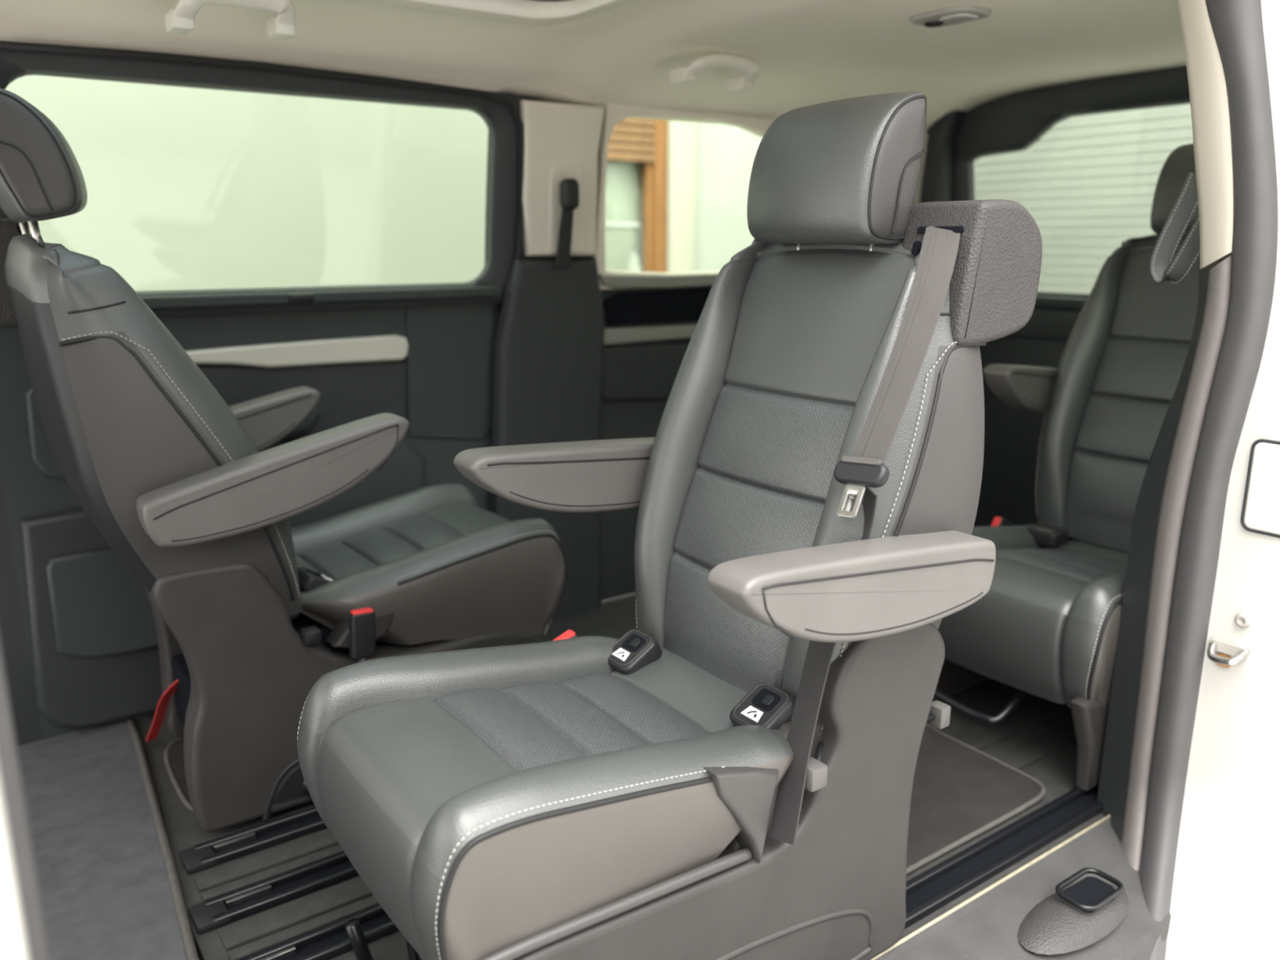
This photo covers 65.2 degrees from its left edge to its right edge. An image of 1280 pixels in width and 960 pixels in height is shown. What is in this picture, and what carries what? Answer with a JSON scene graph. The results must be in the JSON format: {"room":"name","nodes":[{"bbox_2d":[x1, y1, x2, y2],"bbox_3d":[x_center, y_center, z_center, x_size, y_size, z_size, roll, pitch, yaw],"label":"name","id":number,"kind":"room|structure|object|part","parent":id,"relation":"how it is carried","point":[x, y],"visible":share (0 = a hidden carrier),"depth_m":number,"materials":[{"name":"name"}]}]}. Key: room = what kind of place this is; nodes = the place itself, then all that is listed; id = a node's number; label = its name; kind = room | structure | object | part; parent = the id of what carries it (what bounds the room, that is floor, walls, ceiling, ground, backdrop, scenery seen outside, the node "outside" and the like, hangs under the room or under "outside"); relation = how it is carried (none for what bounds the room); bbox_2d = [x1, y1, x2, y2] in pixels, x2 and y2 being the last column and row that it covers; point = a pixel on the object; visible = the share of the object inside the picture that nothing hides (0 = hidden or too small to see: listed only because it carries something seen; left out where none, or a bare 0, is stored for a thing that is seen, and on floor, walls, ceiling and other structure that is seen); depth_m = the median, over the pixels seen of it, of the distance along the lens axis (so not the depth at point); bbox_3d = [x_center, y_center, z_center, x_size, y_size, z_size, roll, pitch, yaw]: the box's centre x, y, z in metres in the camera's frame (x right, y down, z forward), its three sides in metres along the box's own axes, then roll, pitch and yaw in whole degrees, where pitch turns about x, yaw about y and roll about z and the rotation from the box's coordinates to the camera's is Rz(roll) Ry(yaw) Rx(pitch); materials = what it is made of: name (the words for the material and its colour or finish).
{"room":"vehicle interior","nodes":[
{"label":"vehicle interior","id":0,"kind":"room"},
{"bbox_2d":[0,647,50,959],"bbox_3d":[-0.875,0.415,0.262,1.266,1.770,0.240,-10,16,-35],"label":"pillar","id":1,"kind":"structure","parent":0,"point":[23,935],"depth_m":0.60,"materials":[{"name":"metal"}]},
{"bbox_2d":[0,103,928,746],"bbox_3d":[-0.658,-0.226,2.353,4.172,1.340,0.194,-9,16,-33],"label":"wall","id":2,"kind":"structure","parent":0,"point":[95,657],"depth_m":2.09,"materials":[{"name":"grey plastic"}]},
{"bbox_3d":[-1.803,0.181,1.603,1.350,0.900,0.090,-10,16,-35],"label":"pillar panel","id":3,"kind":"part","parent":2,"relation":"part of","materials":[{"name":"grey plastic"}]},
{"bbox_3d":[-1.113,0.279,2.095,0.305,0.467,0.081,-10,16,-35],"label":"step panel","id":4,"kind":"part","parent":2,"relation":"part of","materials":[{"name":"grey plastic"}]},
{"bbox_2d":[0,49,600,739],"bbox_3d":[-0.669,-0.200,2.329,1.420,1.380,0.152,-10,16,-35],"label":"door","id":5,"kind":"structure","parent":2,"relation":"in","point":[421,353],"depth_m":2.29,"materials":[{"name":"plastic"},{"name":"glass"}]},
{"bbox_3d":[-0.803,0.032,2.309,1.115,0.860,0.090,-10,16,-35],"label":"panel","id":6,"kind":"part","parent":5,"relation":"part of","materials":[{"name":"grey plastic"}]},
{"bbox_3d":[-0.897,-0.108,2.180,0.394,0.103,0.071,-10,16,-35],"label":"armrest","id":7,"kind":"part","parent":5,"relation":"part of","materials":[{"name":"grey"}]},
{"bbox_2d":[0,40,604,621],"bbox_3d":[-0.621,-0.138,2.353,1.322,1.531,0.110,-10,16,-35],"label":"pillar trim","id":8,"kind":"structure","parent":2,"relation":"attached to","point":[548,350],"depth_m":2.56,"materials":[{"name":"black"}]},
{"bbox_3d":[-0.253,-0.007,2.657,0.417,1.135,0.110,-10,16,-35],"label":"trim","id":9,"kind":"part","parent":8,"relation":"part of","materials":[{"name":"grey plastic"}]},
{"bbox_3d":[-0.205,-0.750,2.516,0.238,0.366,0.096,-10,16,-35],"label":"trim","id":10,"kind":"part","parent":8,"relation":"part of","materials":[{"name":"beige plastic"}]},
{"bbox_3d":[-0.183,-0.684,2.530,0.115,0.216,0.040,-10,16,-35],"label":"belt slot plate","id":11,"kind":"part","parent":8,"relation":"part of","materials":[{"name":"beige plastic"}]},
{"bbox_2d":[554,177,579,268],"bbox_3d":[-0.183,-0.638,2.499,0.051,0.218,0.076,-10,16,-35],"label":"belt","id":12,"kind":"object","parent":2,"relation":"attached to","point":[569,188],"visible":1,"depth_m":2.48,"materials":[{"name":"black fabric"}]},
{"bbox_3d":[0.321,-0.328,3.060,1.082,0.219,0.024,-10,16,-35],"label":"storage lid","id":13,"kind":"part","parent":2,"relation":"part of","materials":[{"name":"grey plastic"}]},
{"bbox_3d":[0.448,-0.189,3.184,1.440,0.880,0.090,-10,16,-35],"label":"panel","id":14,"kind":"part","parent":2,"relation":"part of","materials":[{"name":"grey plastic"}]},
{"bbox_2d":[16,593,1104,959],"bbox_3d":[-0.215,0.589,1.916,4.170,0.060,1.450,-10,16,-35],"label":"floor","id":15,"kind":"structure","parent":0,"point":[109,886],"depth_m":1.71,"materials":[{"name":"carpet"}]},
{"bbox_2d":[179,806,327,874],"bbox_3d":[-0.200,0.537,2.032,1.360,0.017,0.062,-10,16,-35],"label":"rail","id":16,"kind":"object","parent":15,"relation":"on","point":[211,853],"visible":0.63,"depth_m":1.70,"materials":[{"name":"black metal"}]},
{"bbox_3d":[-0.732,0.627,1.659,0.048,0.014,0.062,-10,16,-35],"label":"rail","id":17,"kind":"part","parent":16,"relation":"part of","materials":[{"name":"black plastic"}]},
{"bbox_3d":[-0.690,0.617,1.701,0.068,0.011,0.008,-10,16,-35],"label":"latch plate","id":18,"kind":"part","parent":16,"relation":"part of","materials":[{"name":"metal"}]},
{"bbox_2d":[188,851,359,934],"bbox_3d":[-0.113,0.569,1.898,1.380,0.017,0.062,-10,16,-35],"label":"rail","id":19,"kind":"object","parent":15,"relation":"on","point":[223,909],"visible":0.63,"depth_m":1.56,"materials":[{"name":"black metal"}]},
{"bbox_3d":[-0.653,0.661,1.519,0.048,0.014,0.062,-10,16,-35],"label":"rail","id":20,"kind":"part","parent":19,"relation":"part of","materials":[{"name":"black plastic"}]},
{"bbox_3d":[-0.610,0.650,1.561,0.068,0.011,0.008,-10,16,-35],"label":"latch plate","id":21,"kind":"part","parent":19,"relation":"part of","materials":[{"name":"metal"}]},
{"bbox_2d":[0,88,567,832],"bbox_3d":[-0.669,-0.052,1.881,0.978,1.218,0.600,-10,16,-35],"label":"seat","id":22,"kind":"object","parent":15,"relation":"on","point":[251,609],"visible":0.98,"depth_m":1.66,"materials":[{"name":"leather"}]},
{"bbox_3d":[-1.003,-0.383,1.645,0.029,0.142,0.013,-10,16,-35],"label":"headrest post","id":23,"kind":"part","parent":22,"relation":"part of","materials":[{"name":"metal"}]},
{"bbox_3d":[-0.920,-0.356,1.532,0.029,0.142,0.013,-10,16,-35],"label":"headrest post","id":24,"kind":"part","parent":22,"relation":"part of","materials":[{"name":"metal"}]},
{"bbox_3d":[-0.951,-0.345,1.602,0.107,0.100,0.415,-10,16,-35],"label":"panel","id":25,"kind":"part","parent":22,"relation":"part of","materials":[{"name":"leather"}]},
{"bbox_2d":[164,737,193,812],"bbox_3d":[-0.645,0.529,2.058,0.594,0.009,0.339,-10,16,-35],"label":"strap","id":26,"kind":"object","parent":22,"relation":"attached to","point":[174,759],"visible":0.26,"depth_m":1.93,"materials":[{"name":"plastic"}]},
{"bbox_3d":[-0.709,0.022,1.593,0.317,0.523,0.049,-12,18,-41],"label":"panel","id":27,"kind":"part","parent":22,"relation":"part of","materials":[{"name":"leather"}]},
{"bbox_3d":[-0.582,-0.005,1.623,0.426,0.164,0.068,-10,16,-35],"label":"armrest","id":28,"kind":"part","parent":22,"relation":"part of","materials":[{"name":"plastic"}]},
{"bbox_3d":[-0.880,-0.089,2.051,0.446,0.167,0.068,-10,16,-35],"label":"armrest","id":29,"kind":"part","parent":22,"relation":"part of","materials":[{"name":"leather"}]},
{"bbox_3d":[-0.687,0.215,1.932,0.174,0.156,0.337,-10,16,-35],"label":"panel","id":30,"kind":"part","parent":22,"relation":"part of","materials":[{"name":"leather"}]},
{"bbox_3d":[-0.573,0.270,1.740,0.028,0.024,0.032,-10,16,-35],"label":"lever knob","id":31,"kind":"part","parent":22,"relation":"part of","materials":[{"name":"black plastic"}]},
{"bbox_3d":[-0.577,0.181,1.844,0.014,0.010,0.032,-10,16,-35],"label":"icon plate","id":32,"kind":"part","parent":22,"relation":"part of","materials":[{"name":"white metal"}]},
{"bbox_3d":[-0.594,0.167,1.990,0.096,0.029,0.272,-10,16,-35],"label":"cushion panel","id":33,"kind":"part","parent":22,"relation":"part of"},
{"bbox_3d":[-0.518,0.142,2.040,0.095,0.033,0.272,-10,16,-35],"label":"cushion panel","id":34,"kind":"part","parent":22,"relation":"part of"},
{"bbox_3d":[-0.442,0.114,2.090,0.096,0.031,0.275,-10,16,-35],"label":"cushion panel","id":35,"kind":"part","parent":22,"relation":"part of","materials":[{"name":"grey leather"}]},
{"bbox_2d":[301,537,565,644],"bbox_3d":[-0.407,0.243,1.903,0.589,0.224,0.082,-10,16,-35],"label":"cushion","id":36,"kind":"object","parent":22,"relation":"on","point":[460,590],"depth_m":1.90,"materials":[{"name":"leather"}]},
{"bbox_3d":[-0.344,0.096,2.158,0.147,0.033,0.300,-10,16,-35],"label":"panel","id":37,"kind":"part","parent":22,"relation":"part of","materials":[{"name":"leather"}]},
{"bbox_2d":[238,903,399,959],"bbox_3d":[-0.022,0.601,1.764,1.393,0.017,0.062,-10,16,-35],"label":"rail","id":38,"kind":"object","parent":15,"relation":"on","point":[331,940],"visible":0.19,"depth_m":1.46,"materials":[{"name":"black metal"}]},
{"bbox_3d":[-0.524,0.683,1.423,0.068,0.011,0.008,-10,16,-35],"label":"latch plate","id":39,"kind":"part","parent":38,"relation":"part of","materials":[{"name":"metal"}]},
{"bbox_2d":[296,91,1042,959],"bbox_3d":[0.036,0.096,1.349,0.906,1.203,0.600,-10,16,-35],"label":"seat","id":40,"kind":"object","parent":15,"relation":"on","point":[728,775],"visible":1,"depth_m":1.28,"materials":[{"name":"leather"}]},
{"bbox_3d":[-0.395,0.657,1.411,0.036,0.083,0.020,-10,16,-35],"label":"floor lever","id":41,"kind":"part","parent":40,"relation":"part of","materials":[{"name":"black"}]},
{"bbox_3d":[-0.260,0.329,1.186,0.147,0.033,0.300,-10,16,-35],"label":"panel","id":42,"kind":"part","parent":40,"relation":"part of","materials":[{"name":"leather"}]},
{"bbox_3d":[-0.162,0.315,1.255,0.096,0.031,0.275,-10,16,-35],"label":"cushion panel","id":43,"kind":"part","parent":40,"relation":"part of","materials":[{"name":"grey leather"}]},
{"bbox_3d":[-0.061,-0.011,1.586,0.481,0.121,0.068,-10,16,-35],"label":"armrest","id":44,"kind":"part","parent":40,"relation":"part of","materials":[{"name":"leather"}]},
{"bbox_3d":[-0.086,0.317,1.312,0.095,0.033,0.272,-10,16,-35],"label":"cushion panel","id":45,"kind":"part","parent":40,"relation":"part of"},
{"bbox_2d":[444,753,793,959],"bbox_3d":[0.028,0.417,1.177,0.589,0.224,0.082,-10,16,-35],"label":"cushion","id":46,"kind":"object","parent":40,"relation":"on","point":[625,856],"depth_m":1.10,"materials":[{"name":"leather"}]},
{"bbox_3d":[-0.027,0.262,1.505,0.014,0.010,0.032,-10,16,-35],"label":"icon plate","id":47,"kind":"part","parent":40,"relation":"part of","materials":[{"name":"white plastic"}]},
{"bbox_3d":[-0.010,0.316,1.368,0.096,0.029,0.272,-10,16,-35],"label":"cushion panel","id":48,"kind":"part","parent":40,"relation":"part of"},
{"bbox_3d":[0.083,0.333,1.441,0.174,0.156,0.337,-10,16,-35],"label":"panel","id":49,"kind":"part","parent":40,"relation":"part of","materials":[{"name":"leather"}]},
{"bbox_3d":[0.121,0.232,1.445,0.052,0.194,0.286,-10,16,-35],"label":"panel","id":50,"kind":"part","parent":40,"relation":"part of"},
{"bbox_3d":[0.152,0.071,1.429,0.073,0.126,0.294,-10,16,-35],"label":"panel","id":51,"kind":"part","parent":40,"relation":"part of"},
{"bbox_3d":[0.146,0.301,1.290,0.014,0.010,0.032,-10,16,-35],"label":"icon plate","id":52,"kind":"part","parent":40,"relation":"part of","materials":[{"name":"white plastic"}]},
{"bbox_3d":[0.192,-0.058,1.428,0.074,0.125,0.294,-10,16,-35],"label":"panel","id":53,"kind":"part","parent":40,"relation":"part of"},
{"bbox_3d":[0.212,0.364,1.236,0.028,0.030,0.030,-10,16,-35],"label":"lever knob","id":54,"kind":"part","parent":40,"relation":"part of","materials":[{"name":"grey plastic"}]},
{"bbox_3d":[0.243,-0.226,1.426,0.095,0.203,0.332,-10,16,-35],"label":"panel","id":55,"kind":"part","parent":40,"relation":"part of","materials":[{"name":"leather"}]},
{"bbox_3d":[0.226,0.351,1.266,0.007,0.018,0.051,4,14,17],"label":"lever rod","id":56,"kind":"part","parent":40,"relation":"part of","materials":[{"name":"black plastic"}]},
{"bbox_3d":[0.290,-0.319,1.438,0.110,0.097,0.415,-10,16,-35],"label":"panel","id":57,"kind":"part","parent":40,"relation":"part of","materials":[{"name":"leather"}]},
{"bbox_3d":[0.253,0.024,1.198,0.027,0.039,0.030,11,17,39],"label":"metal plate","id":58,"kind":"part","parent":40,"relation":"part of","materials":[{"name":"metal"}]},
{"bbox_3d":[0.266,0.127,1.192,0.436,0.121,0.068,-10,16,-35],"label":"armrest","id":59,"kind":"part","parent":40,"relation":"part of","materials":[{"name":"leather"}]},
{"bbox_3d":[0.320,-0.308,1.375,0.015,0.097,0.013,-10,16,-35],"label":"headrest post","id":60,"kind":"part","parent":40,"relation":"part of","materials":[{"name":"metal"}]},
{"bbox_3d":[0.345,0.094,1.300,0.250,0.531,0.054,-10,16,-35],"label":"panel","id":61,"kind":"part","parent":40,"relation":"part of","materials":[{"name":"leather"}]},
{"bbox_3d":[0.420,0.358,1.494,0.051,0.007,0.008,-6,15,-24],"label":"lever rod","id":62,"kind":"part","parent":40,"relation":"part of","materials":[{"name":"black plastic"}]},
{"bbox_3d":[0.451,0.354,1.510,0.024,0.034,0.028,-10,16,-35],"label":"lever knob","id":63,"kind":"part","parent":40,"relation":"part of","materials":[{"name":"grey plastic"}]},
{"bbox_2d":[906,723,1046,875],"bbox_3d":[0.289,0.604,1.745,0.950,0.009,0.400,-10,16,-35],"label":"floor mat","id":64,"kind":"object","parent":15,"relation":"on","point":[961,792],"visible":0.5,"depth_m":1.84,"materials":[{"name":"carpet"}]},
{"bbox_2d":[904,784,1103,928],"bbox_3d":[0.597,0.623,1.673,0.798,0.017,0.066,-10,16,-35],"label":"rail","id":65,"kind":"object","parent":15,"relation":"on","point":[934,888],"visible":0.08,"depth_m":1.67,"materials":[{"name":"black metal"}]},
{"bbox_2d":[870,814,1171,959],"bbox_3d":[0.198,0.879,1.247,2.300,0.309,0.202,-10,16,-35],"label":"sill","id":66,"kind":"structure","parent":15,"relation":"attached to","point":[985,926],"depth_m":1.53,"materials":[{"name":"plastic"}]},
{"bbox_2d":[1017,867,1128,955],"bbox_3d":[0.667,0.651,1.530,0.250,0.038,0.104,-10,16,-35],"label":"ring","id":67,"kind":"object","parent":66,"relation":"on","point":[1076,917],"visible":1,"depth_m":1.51,"materials":[{"name":"plastic"}]},
{"bbox_2d":[932,143,1204,790],"bbox_3d":[0.950,-0.095,2.093,0.781,1.207,0.553,-10,16,-35],"label":"seat","id":68,"kind":"object","parent":15,"relation":"on","point":[1046,624],"visible":0.51,"depth_m":2.16,"materials":[{"name":"leather"}]},
{"bbox_3d":[0.940,-0.219,2.361,0.348,0.125,0.068,-10,16,-35],"label":"armrest","id":69,"kind":"part","parent":68,"relation":"part of","materials":[{"name":"plastic"}]},
{"bbox_3d":[0.732,0.190,1.945,0.147,0.033,0.300,-10,16,-35],"label":"panel","id":70,"kind":"part","parent":68,"relation":"part of","materials":[{"name":"leather"}]},
{"bbox_3d":[0.895,0.111,2.216,0.016,0.004,0.040,-10,16,-35],"label":"icon plate","id":71,"kind":"part","parent":68,"relation":"part of","materials":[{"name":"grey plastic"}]},
{"bbox_3d":[0.830,0.176,2.014,0.096,0.031,0.275,-10,16,-35],"label":"cushion panel","id":72,"kind":"part","parent":68,"relation":"part of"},
{"bbox_3d":[0.905,0.178,2.071,0.095,0.033,0.272,-10,16,-35],"label":"cushion panel","id":73,"kind":"part","parent":68,"relation":"part of","materials":[{"name":"grey leather"}]},
{"bbox_3d":[0.982,0.177,2.127,0.096,0.029,0.272,-10,16,-35],"label":"cushion panel","id":74,"kind":"part","parent":68,"relation":"part of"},
{"bbox_3d":[1.075,0.194,2.200,0.174,0.156,0.337,-10,16,-35],"label":"panel","id":75,"kind":"part","parent":68,"relation":"part of","materials":[{"name":"leather"}]},
{"bbox_2d":[1090,603,1122,703],"bbox_3d":[1.019,0.278,1.936,0.589,0.224,0.082,-10,16,-35],"label":"trim","id":76,"kind":"structure","parent":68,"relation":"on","point":[1104,617],"depth_m":1.74,"materials":[{"name":"leather"}]},
{"bbox_3d":[1.056,0.053,2.178,0.056,0.194,0.286,-10,16,-35],"label":"panel","id":77,"kind":"part","parent":68,"relation":"part of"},
{"bbox_3d":[1.089,-0.107,2.164,0.075,0.125,0.294,-10,16,-35],"label":"panel","id":78,"kind":"part","parent":68,"relation":"part of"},
{"bbox_3d":[1.131,-0.235,2.164,0.076,0.124,0.294,-10,16,-35],"label":"panel","id":79,"kind":"part","parent":68,"relation":"part of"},
{"bbox_3d":[1.232,-0.495,2.177,0.110,0.098,0.415,-10,16,-35],"label":"panel","id":80,"kind":"part","parent":68,"relation":"part of","materials":[{"name":"leather"}]},
{"bbox_3d":[1.185,-0.403,2.164,0.098,0.202,0.332,-10,16,-35],"label":"panel","id":81,"kind":"part","parent":68,"relation":"part of","materials":[{"name":"leather"}]},
{"bbox_2d":[0,0,1186,133],"bbox_3d":[-0.207,-0.782,1.558,4.150,0.171,1.548,-10,16,-35],"label":"ceiling","id":82,"kind":"structure","parent":0,"point":[806,52],"depth_m":2.18,"materials":[{"name":"beige fabric"}]},
{"bbox_2d":[164,0,296,40],"bbox_3d":[-0.720,-0.825,1.769,0.211,0.073,0.096,-10,16,-35],"label":"handle","id":83,"kind":"object","parent":82,"relation":"attached to","point":[180,20],"visible":1,"depth_m":1.75,"materials":[{"name":"beige plastic"}]},
{"bbox_2d":[342,0,637,26],"bbox_3d":[-0.378,-0.812,1.456,1.115,0.056,0.775,-10,16,-35],"label":"sunroof","id":84,"kind":"structure","parent":82,"relation":"attached to","point":[536,13],"depth_m":1.95,"materials":[{"name":"beige plastic"}]},
{"bbox_2d":[669,53,759,92],"bbox_3d":[0.181,-0.961,2.354,0.213,0.066,0.096,-10,16,-35],"label":"handle","id":85,"kind":"object","parent":82,"relation":"attached to","point":[682,75],"visible":1,"depth_m":2.32,"materials":[{"name":"beige plastic"}]},
{"bbox_2d":[909,5,991,27],"bbox_3d":[0.609,-0.909,1.965,0.110,0.021,0.150,-10,16,-35],"label":"recessed light","id":86,"kind":"object","parent":82,"relation":"in","point":[950,15],"visible":1,"depth_m":1.94,"materials":[{"name":"grey plastic"}]},
{"bbox_2d":[924,21,943,27],"bbox_3d":[0.587,-0.912,1.996,0.032,0.012,0.035,-10,16,-35],"label":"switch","id":87,"kind":"object","parent":86,"relation":"attached to","point":[926,24],"depth_m":1.99,"materials":[{"name":"black plastic"}]},
{"bbox_2d":[919,66,1190,526],"bbox_3d":[1.438,-0.406,2.859,0.204,1.455,1.560,-10,16,-35],"label":"door","id":88,"kind":"structure","parent":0,"point":[1011,122],"depth_m":3.18,"materials":[{"name":"grey plastic"}]},
{"bbox_3d":[1.006,-0.855,3.324,0.154,0.710,0.150,-10,16,-35],"label":"pillar trim","id":89,"kind":"part","parent":88,"relation":"part of","materials":[{"name":"grey plastic"}]},
{"bbox_2d":[1034,295,1087,310],"bbox_3d":[1.452,-0.494,2.861,0.065,0.035,1.200,-10,16,-35],"label":"shelf","id":90,"kind":"object","parent":88,"relation":"attached to","point":[1042,302],"depth_m":3.05,"materials":[{"name":"grey plastic"}]},
{"bbox_3d":[1.449,-0.748,2.785,0.101,0.755,1.560,-10,16,-35],"label":"tailgate frame","id":91,"kind":"part","parent":88,"relation":"part of","materials":[{"name":"grey plastic"}]},
{"bbox_2d":[975,115,1192,285],"bbox_3d":[1.464,-0.770,2.791,0.058,0.525,1.306,-10,16,-35],"label":"window","id":92,"kind":"structure","parent":88,"relation":"in","point":[1184,116],"depth_m":2.97,"materials":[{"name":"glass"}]},
{"label":"outside","id":93,"kind":"structure","parent":0,"visible":0},
{"bbox_3d":[1.462,1.932,-1.621,28.000,0.100,23.000,-10,16,-35],"label":"ground","id":94,"kind":"structure","parent":93,"visible":0},
{"bbox_2d":[4,75,762,291],"bbox_3d":[-2.518,-4.299,3.877,17.500,9.450,0.312,-10,16,-35],"label":"wall","id":95,"kind":"structure","parent":94,"relation":"on","point":[188,188],"depth_m":4.98,"materials":[{"name":"grey"}]},
{"bbox_2d":[604,117,668,272],"bbox_3d":[-0.227,-1.774,6.123,0.956,1.587,0.135,-10,16,-35],"label":"house window","id":96,"kind":"structure","parent":95,"relation":"in","point":[636,193],"depth_m":6.29,"materials":[{"name":"brown wood"}]},
{"bbox_2d":[604,124,641,271],"bbox_3d":[-0.276,-1.768,6.171,0.930,1.554,0.005,-10,16,-35],"label":"curtain","id":97,"kind":"object","parent":96,"relation":"hanging from","point":[623,193],"depth_m":6.32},
{"bbox_3d":[0.096,-1.810,6.344,0.169,1.554,0.060,-10,16,-35],"label":"sash post","id":98,"kind":"part","parent":96,"relation":"part of","materials":[{"name":"brown wood"}]},
{"bbox_3d":[0.118,-1.807,6.330,0.100,1.554,0.070,-10,16,-35],"label":"frame post","id":99,"kind":"part","parent":96,"relation":"part of","materials":[{"name":"brown wood"}]},
{"bbox_2d":[973,103,1193,293],"bbox_3d":[4.831,-4.314,3.942,0.300,9.450,8.200,-10,16,-35],"label":"wall","id":100,"kind":"structure","parent":94,"relation":"on","point":[1114,234],"depth_m":6.81,"materials":[{"name":"white"}]},
{"bbox_3d":[1.465,0.029,1.893,1.318,1.860,0.260,-10,16,-35],"label":"wall","id":101,"kind":"structure","parent":0,"visible":0},
{"bbox_2d":[1097,0,1279,959],"bbox_3d":[0.874,0.065,1.425,0.459,1.622,0.556,-10,16,-35],"label":"pillar","id":102,"kind":"structure","parent":101,"relation":"attached to","point":[1189,784],"depth_m":1.53,"materials":[{"name":"white metal"}]},
{"bbox_3d":[0.807,0.261,1.594,0.111,1.163,0.477,8,16,31],"label":"trim","id":103,"kind":"part","parent":102,"relation":"part of","materials":[{"name":"grey"}]},
{"bbox_2d":[1150,172,1199,285],"bbox_3d":[0.908,-0.416,1.664,0.034,0.183,0.099,-10,16,-35],"label":"strap","id":104,"kind":"object","parent":102,"relation":"hanging from","point":[1166,264],"visible":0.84,"depth_m":1.67,"materials":[{"name":"leather"}]},
{"bbox_3d":[0.797,0.234,1.521,0.082,1.124,0.402,9,16,33],"label":"grain trim","id":105,"kind":"part","parent":102,"relation":"part of","materials":[{"name":"grey plastic"}]},
{"bbox_2d":[1206,638,1250,667],"bbox_3d":[0.907,0.276,1.553,0.040,0.042,0.060,-10,16,-35],"label":"door latch","id":106,"kind":"object","parent":102,"relation":"attached to","point":[1239,653],"depth_m":1.55,"materials":[{"name":"grey"}]},
{"bbox_3d":[0.916,0.263,1.558,0.005,0.018,0.058,-10,16,-35],"label":"plate","id":107,"kind":"part","parent":106,"relation":"part of","materials":[{"name":"grey metal"}]},
{"bbox_3d":[0.934,0.013,1.475,0.010,0.133,0.067,-10,16,-35],"label":"bumper plate","id":108,"kind":"part","parent":102,"relation":"part of","materials":[{"name":"white plastic"}]}
]}

